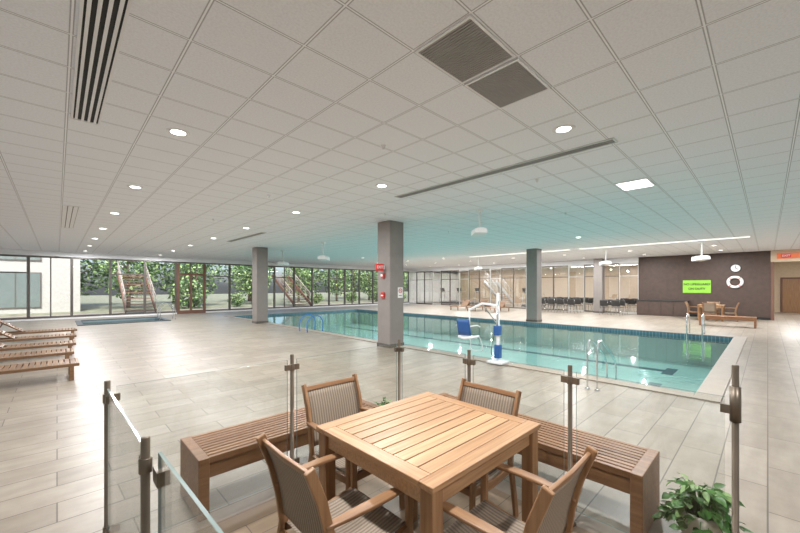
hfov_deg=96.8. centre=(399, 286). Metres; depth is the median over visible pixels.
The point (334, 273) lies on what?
tree
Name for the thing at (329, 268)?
window
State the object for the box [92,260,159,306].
tree
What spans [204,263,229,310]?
window
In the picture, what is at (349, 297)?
shrub
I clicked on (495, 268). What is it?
window
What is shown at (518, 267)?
window
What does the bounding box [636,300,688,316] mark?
base cabinet
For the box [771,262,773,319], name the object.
trim
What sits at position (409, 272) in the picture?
window
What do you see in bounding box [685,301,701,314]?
dining chair
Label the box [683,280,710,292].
notice board
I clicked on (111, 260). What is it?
window
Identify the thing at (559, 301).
chair
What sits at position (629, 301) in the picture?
chair
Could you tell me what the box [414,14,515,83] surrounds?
ceiling vent
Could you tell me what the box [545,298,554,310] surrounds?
chair
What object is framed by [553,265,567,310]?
window
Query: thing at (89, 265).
tree
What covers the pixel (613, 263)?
window
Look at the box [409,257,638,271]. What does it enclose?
trim
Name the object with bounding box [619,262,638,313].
window
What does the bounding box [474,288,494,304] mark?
treadmill
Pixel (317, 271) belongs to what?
tree
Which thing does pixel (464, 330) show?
lift
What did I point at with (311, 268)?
window
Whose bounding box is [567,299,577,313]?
chair
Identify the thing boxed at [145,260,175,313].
window
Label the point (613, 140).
ceiling vent
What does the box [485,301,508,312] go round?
sun lounger
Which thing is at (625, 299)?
chair
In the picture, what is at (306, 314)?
pool ladder
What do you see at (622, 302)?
chair
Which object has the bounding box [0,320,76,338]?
sun lounger
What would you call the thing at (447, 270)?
window
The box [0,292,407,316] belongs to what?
lawn
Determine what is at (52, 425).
floor
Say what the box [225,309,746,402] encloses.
swimming pool
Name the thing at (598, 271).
pillar
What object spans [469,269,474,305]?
window
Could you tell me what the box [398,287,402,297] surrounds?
notice sign
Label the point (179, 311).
door
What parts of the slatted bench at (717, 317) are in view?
rail, panel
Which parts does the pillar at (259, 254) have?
trim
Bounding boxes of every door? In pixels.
[177,263,205,313]
[783,279,799,312]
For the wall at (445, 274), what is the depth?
26.36 m
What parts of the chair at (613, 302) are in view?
backrest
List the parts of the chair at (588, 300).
backrest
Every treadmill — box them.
[439,288,455,303]
[456,288,473,303]
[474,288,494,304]
[521,288,544,306]
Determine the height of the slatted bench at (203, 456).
0.420 m
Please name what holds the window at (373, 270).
in the wall at (445, 274)
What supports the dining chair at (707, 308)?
on the floor at (52, 425)
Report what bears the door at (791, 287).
in the wall at (628, 284)
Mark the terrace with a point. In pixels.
(404, 301)
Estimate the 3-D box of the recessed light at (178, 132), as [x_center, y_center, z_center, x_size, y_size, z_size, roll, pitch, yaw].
[-2.508,-1.744,4.015,0.236,0.012,0.236,0,0,-44]
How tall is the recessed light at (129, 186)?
0.012 m
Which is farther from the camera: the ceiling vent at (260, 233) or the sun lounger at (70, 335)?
the ceiling vent at (260, 233)
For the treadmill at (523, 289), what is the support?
on the floor at (52, 425)
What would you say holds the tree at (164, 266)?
on the lawn
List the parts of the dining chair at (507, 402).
leg, post, rail, leg, rail, rail, post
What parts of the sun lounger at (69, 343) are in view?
frame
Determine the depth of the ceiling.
4.05 m
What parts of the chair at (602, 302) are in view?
backrest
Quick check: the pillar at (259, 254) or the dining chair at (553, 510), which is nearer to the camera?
the dining chair at (553, 510)
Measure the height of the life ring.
0.638 m
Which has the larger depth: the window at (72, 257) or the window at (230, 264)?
the window at (230, 264)
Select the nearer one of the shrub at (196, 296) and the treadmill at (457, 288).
the shrub at (196, 296)
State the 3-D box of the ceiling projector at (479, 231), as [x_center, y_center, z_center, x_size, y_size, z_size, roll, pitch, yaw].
[1.811,-1.461,8.090,0.336,0.578,0.417,0,0,3]
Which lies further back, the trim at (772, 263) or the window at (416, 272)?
the window at (416, 272)
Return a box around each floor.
[0,301,799,532]
[192,470,590,532]
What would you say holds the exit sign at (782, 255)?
attached to the header panel at (797, 254)
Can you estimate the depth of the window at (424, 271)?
33.17 m
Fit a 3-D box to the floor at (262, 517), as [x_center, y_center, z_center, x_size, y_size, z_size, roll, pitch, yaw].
[0.834,1.604,1.083,2.295,0.012,4.800,0,0,-44]
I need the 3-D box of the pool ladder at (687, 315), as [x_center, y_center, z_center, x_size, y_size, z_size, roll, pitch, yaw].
[10.028,1.648,12.047,0.704,1.503,0.444,0,0,-44]
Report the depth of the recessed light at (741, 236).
13.83 m
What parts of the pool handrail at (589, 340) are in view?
rail, rail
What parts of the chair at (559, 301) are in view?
backrest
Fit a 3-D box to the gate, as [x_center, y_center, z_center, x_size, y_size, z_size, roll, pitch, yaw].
[-0.450,1.035,0.852,0.039,0.930,1.151,0,0,-45]
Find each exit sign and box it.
[375,264,384,270]
[781,254,790,257]
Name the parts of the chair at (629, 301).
backrest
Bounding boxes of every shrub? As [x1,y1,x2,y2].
[168,278,210,308]
[227,292,245,306]
[310,292,322,303]
[346,291,357,302]
[368,286,377,301]
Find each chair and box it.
[256,433,412,532]
[301,374,404,509]
[413,378,521,520]
[443,445,597,532]
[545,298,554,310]
[548,299,557,312]
[556,299,566,312]
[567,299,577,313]
[573,299,583,312]
[586,298,592,310]
[599,300,610,314]
[605,299,615,312]
[611,300,622,314]
[616,300,627,313]
[621,298,630,311]
[627,299,636,308]
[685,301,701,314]
[702,302,716,321]
[707,301,719,314]
[723,302,738,321]
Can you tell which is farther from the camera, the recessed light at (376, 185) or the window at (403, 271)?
the window at (403, 271)
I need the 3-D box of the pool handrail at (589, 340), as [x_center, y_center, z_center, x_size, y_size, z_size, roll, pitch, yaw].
[3.339,1.416,5.866,1.034,1.167,0.220,0,0,-44]
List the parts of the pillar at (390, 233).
trim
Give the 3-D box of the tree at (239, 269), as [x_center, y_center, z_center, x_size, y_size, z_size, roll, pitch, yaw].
[-13.849,-0.711,33.546,3.817,4.632,3.790,0,0,-24]
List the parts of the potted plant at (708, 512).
pot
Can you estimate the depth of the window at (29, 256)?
17.34 m
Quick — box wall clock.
[730,264,740,271]
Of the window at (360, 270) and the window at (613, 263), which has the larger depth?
the window at (360, 270)
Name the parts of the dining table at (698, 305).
leg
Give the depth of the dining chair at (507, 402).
2.50 m
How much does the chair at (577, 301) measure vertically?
0.865 m
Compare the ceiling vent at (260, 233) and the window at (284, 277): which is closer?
the ceiling vent at (260, 233)
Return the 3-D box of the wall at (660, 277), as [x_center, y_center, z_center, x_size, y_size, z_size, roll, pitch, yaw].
[17.735,-0.075,17.335,0.200,3.350,10.300,0,0,-44]
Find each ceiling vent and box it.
[60,204,79,228]
[71,0,132,125]
[227,232,265,241]
[394,137,617,197]
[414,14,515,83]
[464,57,550,108]
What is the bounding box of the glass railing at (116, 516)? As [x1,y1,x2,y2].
[103,339,741,532]
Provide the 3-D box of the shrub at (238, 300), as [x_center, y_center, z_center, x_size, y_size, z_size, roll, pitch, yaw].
[-13.352,1.047,29.104,1.488,1.222,1.443,0,0,-8]
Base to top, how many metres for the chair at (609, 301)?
0.865 m
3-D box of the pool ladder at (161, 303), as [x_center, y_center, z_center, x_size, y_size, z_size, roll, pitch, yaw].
[-11.517,1.588,17.515,0.704,1.624,0.584,0,0,-44]
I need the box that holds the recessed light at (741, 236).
[579,236,750,248]
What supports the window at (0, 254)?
in the wall at (445, 274)
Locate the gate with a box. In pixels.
[153,452,223,532]
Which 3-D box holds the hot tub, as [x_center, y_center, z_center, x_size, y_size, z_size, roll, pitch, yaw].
[-13.039,2.035,16.741,3.300,0.930,2.800,0,0,-44]
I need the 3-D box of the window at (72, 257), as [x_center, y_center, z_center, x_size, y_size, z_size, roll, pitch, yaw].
[-15.996,0.010,18.417,1.510,3.020,0.120,0,0,-44]
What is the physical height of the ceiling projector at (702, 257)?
0.723 m
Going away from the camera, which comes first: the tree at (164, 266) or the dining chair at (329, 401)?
the dining chair at (329, 401)
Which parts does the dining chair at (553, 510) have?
armrest, leg, rail, armrest, post, rail, post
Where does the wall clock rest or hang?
attached to the wall at (660, 277)
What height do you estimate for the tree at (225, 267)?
6.818 m
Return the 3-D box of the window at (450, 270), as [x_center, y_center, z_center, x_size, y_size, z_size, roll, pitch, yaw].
[4.730,0.075,30.703,0.100,3.050,1.000,0,0,-44]
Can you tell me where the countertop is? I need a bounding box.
[636,300,688,301]
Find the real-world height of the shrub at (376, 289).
1.832 m
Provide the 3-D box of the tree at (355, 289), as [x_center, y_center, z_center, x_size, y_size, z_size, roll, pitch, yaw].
[-6.293,-1.802,49.388,6.268,6.818,6.224,0,0,26]
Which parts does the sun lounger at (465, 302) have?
backrest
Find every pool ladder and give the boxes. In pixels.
[157,303,175,319]
[299,314,323,331]
[686,313,704,359]
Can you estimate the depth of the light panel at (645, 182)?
6.01 m
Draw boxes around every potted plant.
[375,397,391,405]
[652,473,752,532]
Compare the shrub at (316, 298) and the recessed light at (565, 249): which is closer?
the recessed light at (565, 249)
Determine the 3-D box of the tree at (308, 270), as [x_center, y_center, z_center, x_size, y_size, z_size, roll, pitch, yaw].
[-10.589,-0.677,36.795,3.735,4.564,3.761,0,0,38]
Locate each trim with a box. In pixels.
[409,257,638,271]
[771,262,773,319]
[780,277,799,311]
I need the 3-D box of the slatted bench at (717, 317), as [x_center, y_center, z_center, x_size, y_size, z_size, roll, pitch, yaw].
[13.300,1.390,14.443,0.500,0.420,1.700,0,0,-44]
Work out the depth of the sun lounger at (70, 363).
6.01 m
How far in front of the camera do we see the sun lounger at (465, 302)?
25.27 m
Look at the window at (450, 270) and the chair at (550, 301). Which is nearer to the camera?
the chair at (550, 301)
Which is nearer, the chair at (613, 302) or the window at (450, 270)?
the chair at (613, 302)
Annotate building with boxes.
[0,256,79,313]
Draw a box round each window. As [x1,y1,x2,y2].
[0,254,27,319]
[28,255,71,318]
[72,257,109,316]
[110,259,144,315]
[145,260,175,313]
[176,262,203,312]
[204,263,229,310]
[230,264,251,309]
[268,266,274,308]
[275,266,293,307]
[294,267,312,307]
[313,268,328,306]
[329,268,344,305]
[345,269,359,304]
[360,270,372,304]
[373,270,377,303]
[403,271,408,302]
[409,272,415,303]
[416,272,423,303]
[424,271,431,303]
[432,271,440,304]
[441,270,449,304]
[450,270,458,305]
[459,270,465,304]
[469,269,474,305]
[479,269,489,302]
[490,268,500,306]
[501,268,512,307]
[513,267,525,308]
[542,266,552,309]
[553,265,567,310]
[568,265,583,310]
[584,264,592,311]
[605,263,618,312]
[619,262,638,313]
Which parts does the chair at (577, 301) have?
backrest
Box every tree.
[80,259,120,295]
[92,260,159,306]
[136,262,207,302]
[168,263,222,305]
[221,265,276,300]
[232,265,272,303]
[280,268,316,301]
[286,268,326,299]
[321,269,351,300]
[333,270,371,295]
[354,270,377,299]
[404,272,407,290]
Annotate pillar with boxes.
[252,247,267,323]
[377,220,403,347]
[526,248,541,321]
[593,259,604,312]
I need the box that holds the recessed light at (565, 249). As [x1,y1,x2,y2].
[470,249,569,256]
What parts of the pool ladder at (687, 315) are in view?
rail, rail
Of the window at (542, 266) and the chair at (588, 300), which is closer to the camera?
the chair at (588, 300)
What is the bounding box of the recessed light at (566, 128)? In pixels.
[552,124,574,133]
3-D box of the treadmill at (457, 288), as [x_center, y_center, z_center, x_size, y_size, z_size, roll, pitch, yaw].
[6.055,0.838,32.886,0.710,1.484,1.700,0,0,-44]
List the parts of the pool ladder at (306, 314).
rail, rail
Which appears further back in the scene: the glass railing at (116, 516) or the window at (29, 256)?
the window at (29, 256)
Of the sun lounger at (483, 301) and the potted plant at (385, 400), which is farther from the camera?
the sun lounger at (483, 301)
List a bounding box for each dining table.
[316,392,540,532]
[697,304,724,320]
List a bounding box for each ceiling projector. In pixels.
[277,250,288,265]
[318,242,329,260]
[471,209,486,236]
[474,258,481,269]
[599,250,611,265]
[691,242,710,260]
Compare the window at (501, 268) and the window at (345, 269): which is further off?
the window at (345, 269)
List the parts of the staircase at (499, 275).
handrail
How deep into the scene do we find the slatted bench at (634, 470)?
2.46 m
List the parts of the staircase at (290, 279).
handrail, handrail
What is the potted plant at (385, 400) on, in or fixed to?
on the floor at (52, 425)
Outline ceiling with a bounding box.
[0,0,799,271]
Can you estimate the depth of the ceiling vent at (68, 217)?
8.75 m
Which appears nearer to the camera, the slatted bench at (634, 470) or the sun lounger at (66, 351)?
the slatted bench at (634, 470)
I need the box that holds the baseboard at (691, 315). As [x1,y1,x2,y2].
[689,314,770,319]
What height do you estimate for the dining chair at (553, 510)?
0.879 m
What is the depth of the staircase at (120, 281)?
22.86 m
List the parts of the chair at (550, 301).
backrest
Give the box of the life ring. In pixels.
[726,276,743,287]
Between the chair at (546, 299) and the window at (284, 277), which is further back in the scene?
the window at (284, 277)
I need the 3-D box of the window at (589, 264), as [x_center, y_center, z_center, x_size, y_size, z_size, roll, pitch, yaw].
[12.371,0.075,22.790,0.100,3.050,1.000,0,0,-44]
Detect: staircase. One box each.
[117,261,156,312]
[272,268,310,305]
[484,270,514,304]
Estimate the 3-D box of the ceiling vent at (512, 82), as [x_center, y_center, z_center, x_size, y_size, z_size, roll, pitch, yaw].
[0.938,-1.743,3.088,0.590,0.014,0.500,0,0,-44]
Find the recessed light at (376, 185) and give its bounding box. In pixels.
[375,184,388,187]
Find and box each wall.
[0,249,458,321]
[460,261,799,311]
[639,249,799,317]
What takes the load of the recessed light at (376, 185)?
in the ceiling
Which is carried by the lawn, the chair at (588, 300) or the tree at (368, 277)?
the tree at (368, 277)
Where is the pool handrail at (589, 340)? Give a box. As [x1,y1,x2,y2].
[585,339,616,390]
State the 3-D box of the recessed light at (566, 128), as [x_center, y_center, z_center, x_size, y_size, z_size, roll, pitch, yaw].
[1.812,-1.744,3.932,0.236,0.012,0.236,0,0,-44]
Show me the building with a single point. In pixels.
(13, 286)
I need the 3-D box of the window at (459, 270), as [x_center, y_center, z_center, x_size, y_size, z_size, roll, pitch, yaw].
[5.424,0.075,29.983,0.100,3.050,1.000,0,0,-44]
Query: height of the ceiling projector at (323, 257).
0.723 m
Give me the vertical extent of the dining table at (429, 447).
0.742 m
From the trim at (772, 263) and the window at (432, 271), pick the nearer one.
the trim at (772, 263)
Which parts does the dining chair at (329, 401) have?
post, armrest, rail, rail, leg, post, rail, armrest, leg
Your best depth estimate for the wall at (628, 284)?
31.67 m
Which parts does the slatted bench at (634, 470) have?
rail, panel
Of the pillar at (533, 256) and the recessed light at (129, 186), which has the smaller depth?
the recessed light at (129, 186)
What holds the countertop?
on the base cabinet
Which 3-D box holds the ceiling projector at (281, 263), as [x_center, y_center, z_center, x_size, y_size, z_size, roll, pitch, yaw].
[-5.639,-1.389,17.111,0.419,0.723,0.521,0,0,6]
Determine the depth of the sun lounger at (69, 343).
8.04 m
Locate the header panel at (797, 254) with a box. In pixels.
[777,252,799,258]
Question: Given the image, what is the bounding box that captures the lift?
[456,293,508,364]
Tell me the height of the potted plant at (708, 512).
0.438 m
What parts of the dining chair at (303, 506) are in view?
post, rail, armrest, rail, post, leg, armrest, rail, leg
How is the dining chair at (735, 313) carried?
on the floor at (52, 425)
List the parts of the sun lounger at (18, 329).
backrest, frame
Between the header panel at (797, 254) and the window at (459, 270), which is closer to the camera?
the header panel at (797, 254)
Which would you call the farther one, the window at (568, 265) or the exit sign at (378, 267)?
the window at (568, 265)
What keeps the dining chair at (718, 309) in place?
on the floor at (52, 425)
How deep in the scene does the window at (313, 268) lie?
28.34 m
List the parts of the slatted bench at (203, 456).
panel, rail, panel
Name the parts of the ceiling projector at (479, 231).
rod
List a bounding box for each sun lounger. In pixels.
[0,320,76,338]
[0,330,75,345]
[0,340,75,355]
[0,348,73,360]
[0,358,79,380]
[450,300,473,309]
[467,300,490,310]
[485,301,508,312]
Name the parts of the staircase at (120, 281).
handrail, handrail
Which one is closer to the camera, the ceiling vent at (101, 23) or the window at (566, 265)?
the ceiling vent at (101, 23)
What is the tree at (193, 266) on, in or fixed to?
on the lawn
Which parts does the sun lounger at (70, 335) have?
backrest, frame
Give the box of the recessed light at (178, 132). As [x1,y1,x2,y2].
[166,128,189,136]
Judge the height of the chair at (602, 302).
0.865 m
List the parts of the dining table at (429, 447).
leg, border rail, leg, border rail, leg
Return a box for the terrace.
[0,301,407,317]
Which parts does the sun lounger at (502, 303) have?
backrest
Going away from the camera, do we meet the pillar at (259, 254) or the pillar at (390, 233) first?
the pillar at (390, 233)
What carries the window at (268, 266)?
in the wall at (445, 274)
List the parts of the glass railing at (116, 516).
post, glass panel, post, glass panel, post, glass panel, post, glass panel, post, glass panel, post, glass panel, post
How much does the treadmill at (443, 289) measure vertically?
1.484 m
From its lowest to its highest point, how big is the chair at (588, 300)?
0.865 m
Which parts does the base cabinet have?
door, door, door, door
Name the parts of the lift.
backrest, seat, arm, plate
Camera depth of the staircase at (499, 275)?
29.95 m
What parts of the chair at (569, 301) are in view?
backrest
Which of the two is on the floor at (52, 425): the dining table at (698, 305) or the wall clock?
the dining table at (698, 305)
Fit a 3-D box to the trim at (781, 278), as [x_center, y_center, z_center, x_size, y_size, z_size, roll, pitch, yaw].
[24.438,0.500,22.140,0.078,2.200,1.000,0,0,-44]
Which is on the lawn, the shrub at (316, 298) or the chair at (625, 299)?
the shrub at (316, 298)
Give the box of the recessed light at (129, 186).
[127,185,142,188]
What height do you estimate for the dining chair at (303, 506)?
0.879 m
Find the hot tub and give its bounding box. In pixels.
[75,317,170,325]
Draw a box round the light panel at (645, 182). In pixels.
[614,178,655,190]
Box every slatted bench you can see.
[180,399,378,521]
[438,393,659,532]
[699,315,756,328]
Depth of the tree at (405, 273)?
46.13 m
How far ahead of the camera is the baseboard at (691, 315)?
17.35 m
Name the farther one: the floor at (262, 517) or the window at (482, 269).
the window at (482, 269)
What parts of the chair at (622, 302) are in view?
backrest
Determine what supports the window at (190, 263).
in the wall at (445, 274)

